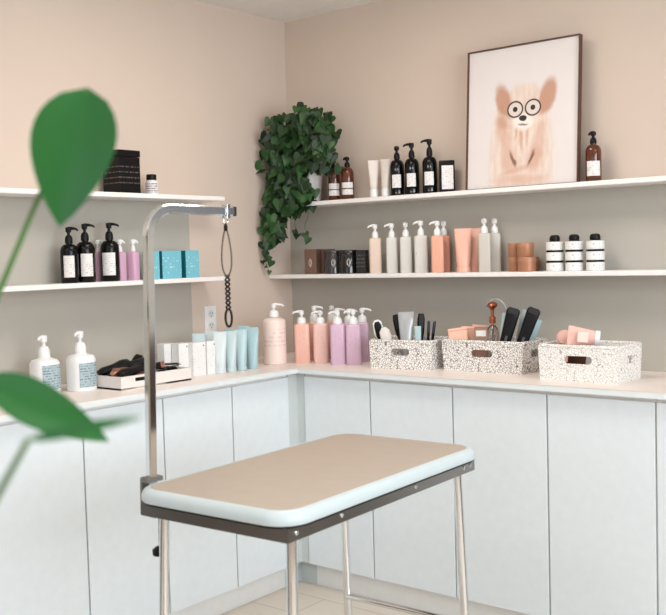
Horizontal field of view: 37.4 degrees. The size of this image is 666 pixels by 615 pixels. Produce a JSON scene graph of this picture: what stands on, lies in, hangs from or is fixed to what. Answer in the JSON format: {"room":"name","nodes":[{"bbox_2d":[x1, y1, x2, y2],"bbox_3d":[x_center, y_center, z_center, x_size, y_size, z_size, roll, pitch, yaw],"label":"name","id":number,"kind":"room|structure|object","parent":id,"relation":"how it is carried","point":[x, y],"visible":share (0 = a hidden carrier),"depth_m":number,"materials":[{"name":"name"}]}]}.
{"room":"pet grooming salon","nodes":[
{"label":"pet grooming salon","id":0,"kind":"room"},
{"bbox_2d":[0,0,293,384],"bbox_3d":[-1.870,0.049,2.602,0.100,2.420,5.200,1,4,39],"label":"wall","id":1,"kind":"structure","parent":0,"point":[190,86],"depth_m":3.90,"materials":[{"name":"beige paint"}]},
{"bbox_2d":[0,188,224,202],"bbox_3d":[-1.047,-0.396,3.404,0.153,0.018,1.731,1,4,39],"label":"wall shelf","id":2,"kind":"object","parent":1,"relation":"attached to","point":[4,192],"visible":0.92,"depth_m":3.69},
{"bbox_2d":[103,149,140,192],"bbox_3d":[-0.795,-0.507,3.693,0.101,0.160,0.101,1,4,39],"label":"gift box","id":3,"kind":"object","parent":2,"relation":"on","point":[122,174],"visible":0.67,"depth_m":3.66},
{"bbox_2d":[145,174,157,193],"bbox_3d":[-0.705,-0.476,3.817,0.050,0.080,0.050,1,4,39],"label":"jar","id":4,"kind":"object","parent":2,"relation":"on","point":[151,185],"visible":0.81,"depth_m":3.80,"materials":[{"name":"white plastic"}]},
{"bbox_2d":[3,276,226,291],"bbox_3d":[-1.038,-0.071,3.421,0.153,0.018,1.731,1,4,39],"label":"wall shelf","id":5,"kind":"object","parent":1,"relation":"attached to","point":[51,286],"visible":0.79,"depth_m":3.55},
{"bbox_2d":[60,227,79,282],"bbox_3d":[-0.945,-0.189,3.520,0.065,0.202,0.064,1,4,39],"label":"pump bottle","id":6,"kind":"object","parent":5,"relation":"on","point":[69,256],"visible":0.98,"depth_m":3.50,"materials":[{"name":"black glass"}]},
{"bbox_2d":[77,223,95,282],"bbox_3d":[-0.900,-0.199,3.574,0.069,0.215,0.068,1,4,39],"label":"pump bottle","id":7,"kind":"object","parent":5,"relation":"on","point":[86,250],"visible":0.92,"depth_m":3.55,"materials":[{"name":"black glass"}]},
{"bbox_2d":[95,240,102,280],"bbox_3d":[-0.881,-0.176,3.691,0.038,0.156,0.038,0,3,28],"label":"pump bottle","id":8,"kind":"object","parent":5,"relation":"on","point":[97,242],"visible":0.62,"depth_m":3.67,"materials":[{"name":"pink plastic"}]},
{"bbox_2d":[100,222,119,280],"bbox_3d":[-0.832,-0.207,3.659,0.070,0.219,0.070,1,4,39],"label":"pump bottle","id":9,"kind":"object","parent":5,"relation":"on","point":[109,249],"visible":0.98,"depth_m":3.63,"materials":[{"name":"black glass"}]},
{"bbox_2d":[117,239,126,280],"bbox_3d":[-0.808,-0.180,3.728,0.038,0.156,0.038,0,3,28],"label":"pump bottle","id":10,"kind":"object","parent":5,"relation":"on","point":[122,255],"visible":0.67,"depth_m":3.72,"materials":[{"name":"pink plastic"}]},
{"bbox_2d":[127,239,139,279],"bbox_3d":[-0.761,-0.183,3.746,0.038,0.156,0.038,0,3,28],"label":"pump bottle","id":11,"kind":"object","parent":5,"relation":"on","point":[133,264],"visible":0.97,"depth_m":3.73,"materials":[{"name":"pink plastic"}]},
{"bbox_2d":[142,251,159,278],"bbox_3d":[-0.702,-0.163,3.792,0.040,0.109,0.051,1,4,39],"label":"product box","id":12,"kind":"object","parent":5,"relation":"on","point":[156,253],"visible":0.33,"depth_m":3.79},
{"bbox_2d":[159,251,181,278],"bbox_3d":[-0.659,-0.169,3.872,0.075,0.109,0.099,1,4,39],"label":"product box","id":13,"kind":"object","parent":5,"relation":"on","point":[169,261],"visible":0.65,"depth_m":3.84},
{"bbox_2d":[181,250,199,277],"bbox_3d":[-0.591,-0.175,3.955,0.075,0.109,0.072,1,4,39],"label":"product box","id":14,"kind":"object","parent":5,"relation":"on","point":[189,258],"visible":0.75,"depth_m":3.92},
{"bbox_2d":[204,306,216,331],"bbox_3d":[-0.520,0.051,4.175,0.009,0.115,0.066,1,4,39],"label":"wall socket","id":15,"kind":"object","parent":1,"relation":"attached to","point":[209,311],"visible":0.9,"depth_m":4.17,"materials":[{"name":"white plastic"}]},
{"bbox_2d":[208,310,213,328],"bbox_3d":[-0.518,0.051,4.174,0.002,0.081,0.033,1,4,39],"label":"outlet","id":16,"kind":"object","parent":15,"relation":"attached to","point":[210,312],"depth_m":4.17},
{"bbox_2d":[195,0,380,22],"bbox_3d":[-0.082,-1.180,1.052,4.800,0.100,5.400,1,4,39],"label":"ceiling","id":17,"kind":"structure","parent":0,"point":[284,11],"depth_m":4.23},
{"bbox_2d":[220,580,412,614],"bbox_3d":[-0.013,1.335,1.186,4.800,0.100,5.400,1,4,39],"label":"floor","id":18,"kind":"structure","parent":0,"point":[313,599],"depth_m":3.79,"materials":[{"name":"tile"}]},
{"bbox_2d":[0,420,89,614],"bbox_3d":[-1.065,0.770,3.184,0.424,0.874,0.338,1,4,39],"label":"base cabinet","id":19,"kind":"object","parent":18,"relation":"on","point":[44,564],"visible":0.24,"depth_m":3.05,"materials":[{"name":"white paint"}]},
{"bbox_2d":[0,87,142,497],"bbox_3d":[-0.364,0.455,0.853,0.708,1.713,0.324,1,4,39],"label":"houseplant","id":20,"kind":"object","parent":18,"relation":"on","point":[73,137],"visible":1,"depth_m":0.87,"materials":[{"name":"plant"}]},
{"bbox_2d":[82,396,169,614],"bbox_3d":[-0.852,0.750,3.446,0.424,0.874,0.338,1,4,39],"label":"base cabinet","id":21,"kind":"object","parent":18,"relation":"on","point":[123,569],"visible":0.52,"depth_m":3.29,"materials":[{"name":"laminate"}]},
{"bbox_2d":[161,385,237,614],"bbox_3d":[-0.638,0.731,3.708,0.424,0.874,0.338,1,4,39],"label":"base cabinet","id":22,"kind":"object","parent":18,"relation":"on","point":[197,424],"visible":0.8,"depth_m":3.56,"materials":[{"name":"laminate"}]},
{"bbox_2d":[229,375,289,609],"bbox_3d":[-0.431,0.712,3.962,0.424,0.874,0.318,1,4,39],"label":"base cabinet","id":23,"kind":"object","parent":18,"relation":"on","point":[260,408],"visible":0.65,"depth_m":3.81,"materials":[{"name":"white paint"}]},
{"bbox_2d":[285,373,316,586],"bbox_3d":[-0.165,0.701,4.027,0.162,0.874,0.120,1,4,39],"label":"post","id":24,"kind":"object","parent":18,"relation":"on","point":[307,572],"visible":0.34,"depth_m":3.98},
{"bbox_2d":[141,433,474,614],"bbox_3d":[-0.023,0.811,2.584,0.497,0.800,0.872,1,4,37],"label":"table","id":25,"kind":"object","parent":18,"relation":"on","point":[290,494],"visible":1,"depth_m":2.39,"materials":[{"name":"beige rubber"}]},
{"bbox_2d":[140,204,236,556],"bbox_3d":[-0.352,0.170,2.523,0.067,0.877,0.324,2,4,39],"label":"steel grooming arm","id":26,"kind":"object","parent":25,"relation":"attached to","point":[151,477],"visible":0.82,"depth_m":2.42},
{"bbox_2d":[221,223,232,327],"bbox_3d":[-0.282,-0.084,2.620,0.029,0.279,0.016,-3,3,-23],"label":"loop","id":27,"kind":"object","parent":26,"relation":"hanging from","point":[225,225],"visible":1,"depth_m":2.62,"materials":[{"name":"black plastic"}]},
{"bbox_2d":[304,374,382,599],"bbox_3d":[0.168,0.691,4.044,0.333,0.874,0.466,1,4,39],"label":"base cabinet","id":28,"kind":"object","parent":18,"relation":"on","point":[333,404],"visible":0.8,"depth_m":3.86,"materials":[{"name":"white paint"}]},
{"bbox_2d":[370,379,459,614],"bbox_3d":[0.440,0.695,3.822,0.369,0.874,0.466,1,4,39],"label":"base cabinet","id":29,"kind":"object","parent":18,"relation":"on","point":[415,534],"visible":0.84,"depth_m":3.63,"materials":[{"name":"laminate"}]},
{"bbox_2d":[453,385,550,614],"bbox_3d":[0.726,0.700,3.589,0.369,0.874,0.466,1,4,39],"label":"base cabinet","id":30,"kind":"object","parent":18,"relation":"on","point":[506,495],"visible":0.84,"depth_m":3.39,"materials":[{"name":"white paint"}]},
{"bbox_2d":[548,392,658,614],"bbox_3d":[1.012,0.704,3.357,0.369,0.874,0.466,1,4,39],"label":"base cabinet","id":31,"kind":"object","parent":18,"relation":"on","point":[602,450],"visible":0.94,"depth_m":3.17,"materials":[{"name":"white paint"}]},
{"bbox_2d":[657,399,665,614],"bbox_3d":[1.299,0.709,3.124,0.369,0.874,0.466,1,4,39],"label":"base cabinet","id":32,"kind":"object","parent":18,"relation":"on","point":[661,404],"visible":0.96,"depth_m":3.04,"materials":[{"name":"white paint"}]},
{"bbox_3d":[-1.492,0.810,2.660,0.424,0.874,0.338,1,4,39],"label":"base cabinet","id":33,"kind":"object","parent":18,"relation":"on","visible":0},
{"bbox_2d":[0,352,665,422],"bbox_3d":[-0.100,0.305,2.904,2.271,0.021,2.530,1,4,39],"label":"countertop","id":34,"kind":"structure","parent":33,"relation":"on","point":[651,384],"depth_m":3.45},
{"bbox_2d":[29,335,60,391],"bbox_3d":[-0.992,0.194,3.381,0.095,0.200,0.094,1,4,39],"label":"lotion bottle","id":35,"kind":"object","parent":34,"relation":"on","point":[45,368],"visible":0.81,"depth_m":3.35,"materials":[{"name":"white plastic"}]},
{"bbox_2d":[66,331,96,391],"bbox_3d":[-0.878,0.184,3.423,0.095,0.208,0.094,1,4,39],"label":"lotion bottle","id":36,"kind":"object","parent":34,"relation":"on","point":[81,374],"visible":1,"depth_m":3.39,"materials":[{"name":"white plastic"}]},
{"bbox_2d":[97,366,190,390],"bbox_3d":[-0.687,0.253,3.556,0.155,0.046,0.325,1,4,39],"label":"tray","id":37,"kind":"object","parent":34,"relation":"on","point":[180,374],"visible":0.74,"depth_m":3.45,"materials":[{"name":"white plastic"}]},
{"bbox_2d":[97,359,130,374],"bbox_3d":[-0.782,0.214,3.504,0.119,0.051,0.046,-3,4,-31],"label":"tool","id":38,"kind":"object","parent":37,"relation":"in","point":[105,370],"visible":0.84,"depth_m":3.49,"materials":[{"name":"black plastic"}]},
{"bbox_2d":[116,357,143,367],"bbox_3d":[-0.717,0.203,3.527,0.150,0.044,0.052,-3,3,-19],"label":"hair clipper","id":39,"kind":"object","parent":37,"relation":"in","point":[140,360],"visible":0.37,"depth_m":3.51,"materials":[{"name":"black plastic"}]},
{"bbox_2d":[117,364,143,375],"bbox_3d":[-0.706,0.220,3.456,0.046,0.034,0.131,0,3,28],"label":"hair clipper","id":40,"kind":"object","parent":37,"relation":"in","point":[135,368],"visible":0.84,"depth_m":3.43,"materials":[{"name":"black plastic"}]},
{"bbox_2d":[157,343,171,365],"bbox_3d":[-0.635,0.201,3.742,0.041,0.128,0.052,1,4,39],"label":"carton","id":41,"kind":"object","parent":34,"relation":"on","point":[164,350],"visible":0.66,"depth_m":3.72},
{"bbox_2d":[172,342,187,366],"bbox_3d":[-0.579,0.200,3.739,0.041,0.128,0.052,1,4,39],"label":"carton","id":42,"kind":"object","parent":34,"relation":"on","point":[179,350],"visible":0.65,"depth_m":3.72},
{"bbox_2d":[188,341,205,376],"bbox_3d":[-0.525,0.197,3.763,0.043,0.128,0.066,1,4,39],"label":"carton","id":43,"kind":"object","parent":34,"relation":"on","point":[196,350],"visible":0.92,"depth_m":3.74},
{"bbox_2d":[201,340,215,374],"bbox_3d":[-0.481,0.193,3.807,0.037,0.128,0.050,1,4,39],"label":"carton","id":44,"kind":"object","parent":34,"relation":"on","point":[209,344],"visible":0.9,"depth_m":3.79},
{"bbox_2d":[213,331,225,373],"bbox_3d":[-0.438,0.175,3.814,0.042,0.162,0.042,1,4,45],"label":"tube","id":45,"kind":"object","parent":34,"relation":"on","point":[219,338],"visible":1,"depth_m":3.81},
{"bbox_2d":[223,331,236,371],"bbox_3d":[-0.402,0.172,3.854,0.042,0.160,0.042,1,4,40],"label":"tube","id":46,"kind":"object","parent":34,"relation":"on","point":[231,336],"visible":0.84,"depth_m":3.84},
{"bbox_2d":[234,329,246,370],"bbox_3d":[-0.365,0.168,3.898,0.042,0.162,0.042,0,4,33],"label":"tube","id":47,"kind":"object","parent":34,"relation":"on","point":[241,350],"visible":0.84,"depth_m":3.89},
{"bbox_2d":[245,327,257,368],"bbox_3d":[-0.323,0.163,3.945,0.042,0.166,0.042,-4,4,-40],"label":"tube","id":48,"kind":"object","parent":34,"relation":"on","point":[252,332],"visible":0.93,"depth_m":3.94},
{"bbox_2d":[263,303,286,364],"bbox_3d":[-0.244,0.108,4.092,0.096,0.255,0.096,-2,3,-3],"label":"pump bottle","id":49,"kind":"object","parent":34,"relation":"on","point":[274,327],"visible":1,"depth_m":4.05,"materials":[{"name":"plastic"}]},
{"bbox_2d":[292,310,309,362],"bbox_3d":[-0.134,0.120,4.116,0.072,0.221,0.051,-2,3,-2],"label":"pump bottle","id":50,"kind":"object","parent":34,"relation":"on","point":[301,328],"visible":1,"depth_m":4.09,"materials":[{"name":"plastic"}]},
{"bbox_2d":[308,305,322,360],"bbox_3d":[-0.072,0.108,4.203,0.066,0.234,0.042,-2,3,-1],"label":"pump bottle","id":51,"kind":"object","parent":34,"relation":"on","point":[313,317],"visible":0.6,"depth_m":4.18,"materials":[{"name":"plastic"}]},
{"bbox_2d":[311,310,328,362],"bbox_3d":[-0.055,0.121,4.097,0.072,0.219,0.051,-2,3,-1],"label":"pump bottle","id":52,"kind":"object","parent":34,"relation":"on","point":[320,328],"visible":1,"depth_m":4.08,"materials":[{"name":"plastic"}]},
{"bbox_2d":[326,305,334,358],"bbox_3d":[-0.003,0.106,4.235,0.052,0.230,0.061,-2,3,0],"label":"pump bottle","id":53,"kind":"object","parent":34,"relation":"on","point":[331,308],"visible":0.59,"depth_m":4.22,"materials":[{"name":"plastic"}]},
{"bbox_2d":[328,310,345,364],"bbox_3d":[0.016,0.121,4.024,0.072,0.221,0.051,-2,3,0],"label":"pump bottle","id":54,"kind":"object","parent":34,"relation":"on","point":[337,329],"visible":0.99,"depth_m":4.00,"materials":[{"name":"purple plastic"}]},
{"bbox_2d":[343,309,361,364],"bbox_3d":[0.080,0.119,3.997,0.072,0.225,0.051,-2,3,1],"label":"pump bottle","id":55,"kind":"object","parent":34,"relation":"on","point":[353,329],"visible":1,"depth_m":3.98,"materials":[{"name":"purple plastic"}]},
{"bbox_2d":[358,308,371,361],"bbox_3d":[0.130,0.112,4.099,0.066,0.225,0.042,-1,3,2],"label":"pump bottle","id":56,"kind":"object","parent":34,"relation":"on","point":[362,319],"visible":0.81,"depth_m":4.08,"materials":[{"name":"purple plastic"}]},
{"bbox_2d":[369,335,448,370],"bbox_3d":[0.306,0.176,3.860,0.273,0.114,0.199,0,4,30],"label":"woven basket","id":57,"kind":"object","parent":34,"relation":"on","point":[423,354],"visible":0.8,"depth_m":3.78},
{"bbox_2d":[372,320,382,339],"bbox_3d":[0.188,0.134,3.869,0.062,0.174,0.021,-1,3,1],"label":"brush","id":58,"kind":"object","parent":57,"relation":"in","point":[377,324],"visible":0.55,"depth_m":3.86,"materials":[{"name":"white plastic"}]},
{"bbox_2d":[379,327,392,353],"bbox_3d":[0.212,0.146,3.835,0.059,0.142,0.018,-2,3,-4],"label":"brush","id":59,"kind":"object","parent":57,"relation":"in","point":[385,334],"visible":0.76,"depth_m":3.83,"materials":[{"name":"white plastic"}]},
{"bbox_2d":[398,312,413,355],"bbox_3d":[0.287,0.120,3.844,0.050,0.205,0.040,1,4,43],"label":"tube","id":60,"kind":"object","parent":57,"relation":"in","point":[405,319],"visible":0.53,"depth_m":3.83,"materials":[{"name":"grey plastic"}]},
{"bbox_2d":[417,313,424,339],"bbox_3d":[0.348,0.121,3.875,0.031,0.196,0.024,-1,3,1],"label":"tool","id":61,"kind":"object","parent":57,"relation":"in","point":[421,319],"visible":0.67,"depth_m":3.86,"materials":[{"name":"black plastic"}]},
{"bbox_2d":[442,336,546,374],"bbox_3d":[0.606,0.175,3.689,0.347,0.118,0.199,1,4,39],"label":"woven basket","id":62,"kind":"object","parent":34,"relation":"on","point":[518,358],"visible":0.8,"depth_m":3.60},
{"bbox_2d":[447,327,467,339],"bbox_3d":[0.475,0.150,3.713,0.081,0.154,0.016,-1,3,7],"label":"paper packet","id":63,"kind":"object","parent":62,"relation":"in","point":[460,333],"visible":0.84,"depth_m":3.70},
{"bbox_2d":[474,327,487,356],"bbox_3d":[0.556,0.148,3.682,0.050,0.150,0.041,-1,3,11],"label":"soap box","id":64,"kind":"object","parent":62,"relation":"in","point":[480,333],"visible":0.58,"depth_m":3.66,"materials":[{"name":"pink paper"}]},
{"bbox_2d":[487,302,498,357],"bbox_3d":[0.600,0.100,3.688,0.048,0.244,0.048,1,4,39],"label":"spray bottle","id":65,"kind":"object","parent":62,"relation":"in","point":[493,333],"visible":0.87,"depth_m":3.67,"materials":[{"name":"clear glass"}]},
{"bbox_2d":[500,307,519,341],"bbox_3d":[0.639,0.110,3.600,0.094,0.227,0.036,-1,3,13],"label":"hair clipper","id":66,"kind":"object","parent":62,"relation":"in","point":[512,314],"visible":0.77,"depth_m":3.58,"materials":[{"name":"black plastic"}]},
{"bbox_2d":[516,306,539,341],"bbox_3d":[0.696,0.110,3.567,0.114,0.229,0.036,-1,3,13],"label":"hair clipper","id":67,"kind":"object","parent":62,"relation":"in","point":[532,314],"visible":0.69,"depth_m":3.55,"materials":[{"name":"black plastic"}]},
{"bbox_2d":[538,340,641,383],"bbox_3d":[0.878,0.182,3.358,0.296,0.124,0.199,1,4,39],"label":"woven basket","id":68,"kind":"object","parent":34,"relation":"on","point":[609,365],"visible":0.9,"depth_m":3.28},
{"bbox_2d":[556,330,567,361],"bbox_3d":[0.800,0.132,3.383,0.049,0.110,0.050,-3,3,-27],"label":"brush","id":69,"kind":"object","parent":68,"relation":"in","point":[562,335],"visible":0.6,"depth_m":3.37,"materials":[{"name":"pink plastic"}]},
{"bbox_2d":[566,356,585,363],"bbox_3d":[0.847,0.187,3.425,0.100,0.088,0.055,1,4,39],"label":"soap box","id":70,"kind":"object","parent":68,"relation":"in","point":[571,359],"visible":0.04,"depth_m":3.39,"materials":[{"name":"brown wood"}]},
{"bbox_2d":[567,325,600,345],"bbox_3d":[0.845,0.095,3.313,0.111,0.071,0.052,-1,3,13],"label":"tube","id":71,"kind":"object","parent":68,"relation":"in","point":[576,335],"visible":0.98,"depth_m":3.30,"materials":[{"name":"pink plastic"}]},
{"bbox_2d":[284,0,665,371],"bbox_3d":[1.624,-0.077,3.170,4.800,2.420,0.100,1,4,39],"label":"wall","id":72,"kind":"structure","parent":0,"point":[390,73],"depth_m":3.93,"materials":[{"name":"beige paint"}]},
{"bbox_2d":[269,269,665,278],"bbox_3d":[0.639,-0.130,3.803,2.271,0.018,0.156,1,4,39],"label":"wall shelf","id":73,"kind":"object","parent":72,"relation":"attached to","point":[635,272],"visible":0.98,"depth_m":3.75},
{"bbox_2d":[304,249,321,273],"bbox_3d":[-0.084,-0.204,4.376,0.062,0.110,0.064,0,4,32],"label":"box","id":74,"kind":"object","parent":73,"relation":"on","point":[312,257],"visible":0.95,"depth_m":4.35,"materials":[{"name":"brown cardboard"}]},
{"bbox_2d":[323,250,339,273],"bbox_3d":[0.002,-0.199,4.301,0.084,0.102,0.085,-2,3,0],"label":"candle tin","id":75,"kind":"object","parent":73,"relation":"on","point":[331,257],"visible":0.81,"depth_m":4.26,"materials":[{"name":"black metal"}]},
{"bbox_2d":[339,250,355,273],"bbox_3d":[0.068,-0.198,4.247,0.084,0.102,0.085,-2,3,1],"label":"candle tin","id":76,"kind":"object","parent":73,"relation":"on","point":[347,258],"visible":0.9,"depth_m":4.21,"materials":[{"name":"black metal"}]},
{"bbox_2d":[356,250,368,273],"bbox_3d":[0.127,-0.196,4.207,0.042,0.100,0.045,0,3,22],"label":"box","id":77,"kind":"object","parent":73,"relation":"on","point":[362,256],"visible":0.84,"depth_m":4.19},
{"bbox_2d":[367,224,381,272],"bbox_3d":[0.176,-0.249,4.153,0.059,0.208,0.042,-1,3,3],"label":"pump bottle","id":78,"kind":"object","parent":73,"relation":"on","point":[375,248],"visible":1,"depth_m":4.14,"materials":[{"name":"beige plastic"}]},
{"bbox_2d":[384,223,397,272],"bbox_3d":[0.241,-0.248,4.099,0.057,0.208,0.038,-1,3,4],"label":"pump bottle","id":79,"kind":"object","parent":73,"relation":"on","point":[391,241],"visible":0.98,"depth_m":4.08,"materials":[{"name":"grey plastic"}]},
{"bbox_2d":[400,222,412,272],"bbox_3d":[0.301,-0.248,4.048,0.050,0.210,0.053,-1,3,4],"label":"pump bottle","id":80,"kind":"object","parent":73,"relation":"on","point":[405,240],"visible":0.98,"depth_m":4.04,"materials":[{"name":"grey plastic"}]},
{"bbox_2d":[413,220,428,272],"bbox_3d":[0.357,-0.248,4.007,0.061,0.213,0.045,-1,3,5],"label":"pump bottle","id":81,"kind":"object","parent":73,"relation":"on","point":[421,240],"visible":1,"depth_m":3.99,"materials":[{"name":"grey plastic"}]},
{"bbox_2d":[429,221,443,272],"bbox_3d":[0.415,-0.244,3.939,0.059,0.208,0.041,-1,3,6],"label":"pump bottle","id":82,"kind":"object","parent":73,"relation":"on","point":[437,240],"visible":1,"depth_m":3.92,"materials":[{"name":"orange plastic"}]},
{"bbox_2d":[440,221,450,271],"bbox_3d":[0.449,-0.247,3.980,0.050,0.208,0.053,-1,3,7],"label":"pump bottle","id":83,"kind":"object","parent":73,"relation":"on","point":[447,267],"visible":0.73,"depth_m":3.97,"materials":[{"name":"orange plastic"}]},
{"bbox_2d":[454,228,471,271],"bbox_3d":[0.513,-0.225,3.870,0.055,0.172,0.056,-4,4,-39],"label":"tube","id":84,"kind":"object","parent":73,"relation":"on","point":[462,236],"visible":0.99,"depth_m":3.86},
{"bbox_2d":[470,228,480,271],"bbox_3d":[0.556,-0.228,3.906,0.055,0.172,0.056,1,4,43],"label":"tube","id":85,"kind":"object","parent":73,"relation":"on","point":[474,264],"visible":0.48,"depth_m":3.89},
{"bbox_2d":[478,218,490,271],"bbox_3d":[0.585,-0.241,3.796,0.048,0.208,0.052,-1,3,9],"label":"pump bottle","id":86,"kind":"object","parent":73,"relation":"on","point":[484,238],"visible":0.99,"depth_m":3.79,"materials":[{"name":"plastic"}]},
{"bbox_2d":[490,218,500,271],"bbox_3d":[0.632,-0.245,3.835,0.046,0.208,0.051,-1,3,9],"label":"pump bottle","id":87,"kind":"object","parent":73,"relation":"on","point":[495,236],"visible":0.85,"depth_m":3.83,"materials":[{"name":"plastic"}]},
{"bbox_2d":[508,257,517,271],"bbox_3d":[0.696,-0.165,3.752,0.054,0.054,0.054,1,4,39],"label":"jar","id":88,"kind":"object","parent":73,"relation":"on","point":[512,261],"visible":0.63,"depth_m":3.73,"materials":[{"name":"ceramic"}]},
{"bbox_2d":[508,243,516,256],"bbox_3d":[0.694,-0.219,3.749,0.054,0.054,0.054,1,4,39],"label":"jar","id":89,"kind":"object","parent":88,"relation":"on","point":[512,249],"visible":0.64,"depth_m":3.73,"materials":[{"name":"ceramic"}]},
{"bbox_2d":[517,257,535,271],"bbox_3d":[0.729,-0.162,3.692,0.071,0.054,0.071,1,4,39],"label":"jar","id":90,"kind":"object","parent":73,"relation":"on","point":[525,264],"visible":0.97,"depth_m":3.66,"materials":[{"name":"ceramic"}]},
{"bbox_2d":[516,242,533,256],"bbox_3d":[0.723,-0.217,3.696,0.064,0.054,0.064,1,4,39],"label":"jar","id":91,"kind":"object","parent":90,"relation":"on","point":[523,249],"visible":0.99,"depth_m":3.67,"materials":[{"name":"ceramic"}]},
{"bbox_2d":[546,260,563,270],"bbox_3d":[0.822,-0.154,3.636,0.065,0.038,0.066,-1,3,13],"label":"jar","id":92,"kind":"object","parent":73,"relation":"on","point":[550,265],"visible":0.91,"depth_m":3.61,"materials":[{"name":"white plastic"}]},
{"bbox_2d":[546,250,563,260],"bbox_3d":[0.821,-0.193,3.634,0.065,0.038,0.066,-1,3,13],"label":"jar","id":93,"kind":"object","parent":92,"relation":"on","point":[551,255],"visible":1,"depth_m":3.61,"materials":[{"name":"white plastic"}]},
{"bbox_2d":[546,235,563,249],"bbox_3d":[0.820,-0.240,3.631,0.065,0.056,0.066,-1,3,13],"label":"jar","id":94,"kind":"object","parent":93,"relation":"on","point":[554,243],"visible":0.99,"depth_m":3.61,"materials":[{"name":"white plastic"}]},
{"bbox_2d":[565,260,583,270],"bbox_3d":[0.882,-0.153,3.587,0.065,0.038,0.066,-1,3,14],"label":"jar","id":95,"kind":"object","parent":73,"relation":"on","point":[570,265],"visible":0.97,"depth_m":3.56,"materials":[{"name":"white plastic"}]},
{"bbox_2d":[565,249,583,259],"bbox_3d":[0.881,-0.192,3.585,0.065,0.038,0.066,-1,3,14],"label":"jar","id":96,"kind":"object","parent":95,"relation":"on","point":[569,254],"visible":0.96,"depth_m":3.56,"materials":[{"name":"white plastic"}]},
{"bbox_2d":[565,234,582,249],"bbox_3d":[0.880,-0.239,3.583,0.065,0.056,0.066,-1,3,14],"label":"jar","id":97,"kind":"object","parent":96,"relation":"on","point":[574,243],"visible":1,"depth_m":3.56,"materials":[{"name":"white plastic"}]},
{"bbox_2d":[586,260,604,270],"bbox_3d":[0.945,-0.152,3.536,0.065,0.038,0.066,-1,3,15],"label":"jar","id":98,"kind":"object","parent":73,"relation":"on","point":[591,265],"visible":0.94,"depth_m":3.51,"materials":[{"name":"white plastic"}]},
{"bbox_2d":[586,249,604,259],"bbox_3d":[0.944,-0.191,3.534,0.065,0.038,0.066,-1,3,15],"label":"jar","id":99,"kind":"object","parent":98,"relation":"on","point":[591,254],"visible":1,"depth_m":3.51,"materials":[{"name":"white plastic"}]},
{"bbox_2d":[586,233,604,248],"bbox_3d":[0.942,-0.238,3.532,0.065,0.056,0.066,-1,3,15],"label":"jar","id":100,"kind":"object","parent":99,"relation":"on","point":[594,242],"visible":0.98,"depth_m":3.51,"materials":[{"name":"white plastic"}]},
{"bbox_2d":[307,176,665,207],"bbox_3d":[0.630,-0.446,3.787,2.271,0.018,0.156,1,4,39],"label":"wall shelf","id":101,"kind":"object","parent":72,"relation":"attached to","point":[654,180],"visible":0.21,"depth_m":3.72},
{"bbox_2d":[255,102,343,274],"bbox_3d":[-0.111,-0.514,4.283,0.268,0.742,0.493,-4,4,-43],"label":"ivy","id":102,"kind":"object","parent":101,"relation":"on","point":[294,180],"visible":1,"depth_m":4.27,"materials":[{"name":"green plant"}]},
{"bbox_2d":[307,172,323,200],"bbox_3d":[-0.109,-0.536,4.374,0.140,0.140,0.140,1,4,39],"label":"pot","id":103,"kind":"object","parent":101,"relation":"on","point":[314,179],"depth_m":4.32,"materials":[{"name":"white ceramic"}]},
{"bbox_2d":[327,161,340,199],"bbox_3d":[0.004,-0.555,4.285,0.056,0.182,0.058,-2,3,0],"label":"pump bottle","id":104,"kind":"object","parent":101,"relation":"on","point":[334,186],"visible":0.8,"depth_m":4.26,"materials":[{"name":"orange glass"}]},
{"bbox_2d":[341,157,353,198],"bbox_3d":[0.062,-0.557,4.237,0.056,0.187,0.058,-2,3,1],"label":"pump bottle","id":105,"kind":"object","parent":101,"relation":"on","point":[347,174],"visible":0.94,"depth_m":4.22,"materials":[{"name":"orange glass"}]},
{"bbox_2d":[368,160,378,196],"bbox_3d":[0.171,-0.540,4.138,0.035,0.158,0.035,1,4,44],"label":"tube","id":106,"kind":"object","parent":101,"relation":"on","point":[373,165],"visible":0.89,"depth_m":4.13,"materials":[{"name":"white plastic"}]},
{"bbox_2d":[380,159,389,195],"bbox_3d":[0.219,-0.540,4.099,0.035,0.158,0.035,-2,3,-9],"label":"tube","id":107,"kind":"object","parent":101,"relation":"on","point":[385,163],"visible":0.88,"depth_m":4.09,"materials":[{"name":"white plastic"}]},
{"bbox_2d":[390,146,404,195],"bbox_3d":[0.265,-0.565,4.065,0.060,0.209,0.060,-4,4,-35],"label":"pump bottle","id":108,"kind":"object","parent":101,"relation":"on","point":[397,184],"visible":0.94,"depth_m":4.04,"materials":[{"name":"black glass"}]},
{"bbox_2d":[403,143,419,194],"bbox_3d":[0.322,-0.567,4.018,0.060,0.215,0.060,-4,4,-35],"label":"pump bottle","id":109,"kind":"object","parent":101,"relation":"on","point":[412,186],"visible":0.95,"depth_m":4.00,"materials":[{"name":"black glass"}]},
{"bbox_2d":[420,139,437,192],"bbox_3d":[0.390,-0.569,3.963,0.060,0.222,0.060,-4,4,-34],"label":"pump bottle","id":110,"kind":"object","parent":101,"relation":"on","point":[429,164],"visible":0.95,"depth_m":3.94,"materials":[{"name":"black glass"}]},
{"bbox_2d":[439,160,454,191],"bbox_3d":[0.457,-0.523,3.932,0.062,0.130,0.029,-1,3,7],"label":"box","id":111,"kind":"object","parent":101,"relation":"on","point":[446,167],"visible":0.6,"depth_m":3.92,"materials":[{"name":"cardboard"}]},
{"bbox_2d":[465,33,582,189],"bbox_3d":[0.712,-0.723,3.702,0.470,0.540,0.062,1,4,39],"label":"framed picture","id":112,"kind":"object","parent":101,"relation":"on","point":[524,100],"visible":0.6,"depth_m":3.69,"materials":[{"name":"paper"}]},
{"bbox_2d":[585,131,601,180],"bbox_3d":[0.936,-0.543,3.533,0.056,0.185,0.057,-1,3,15],"label":"pump bottle","id":113,"kind":"object","parent":101,"relation":"on","point":[593,158],"visible":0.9,"depth_m":3.51,"materials":[{"name":"orange glass"}]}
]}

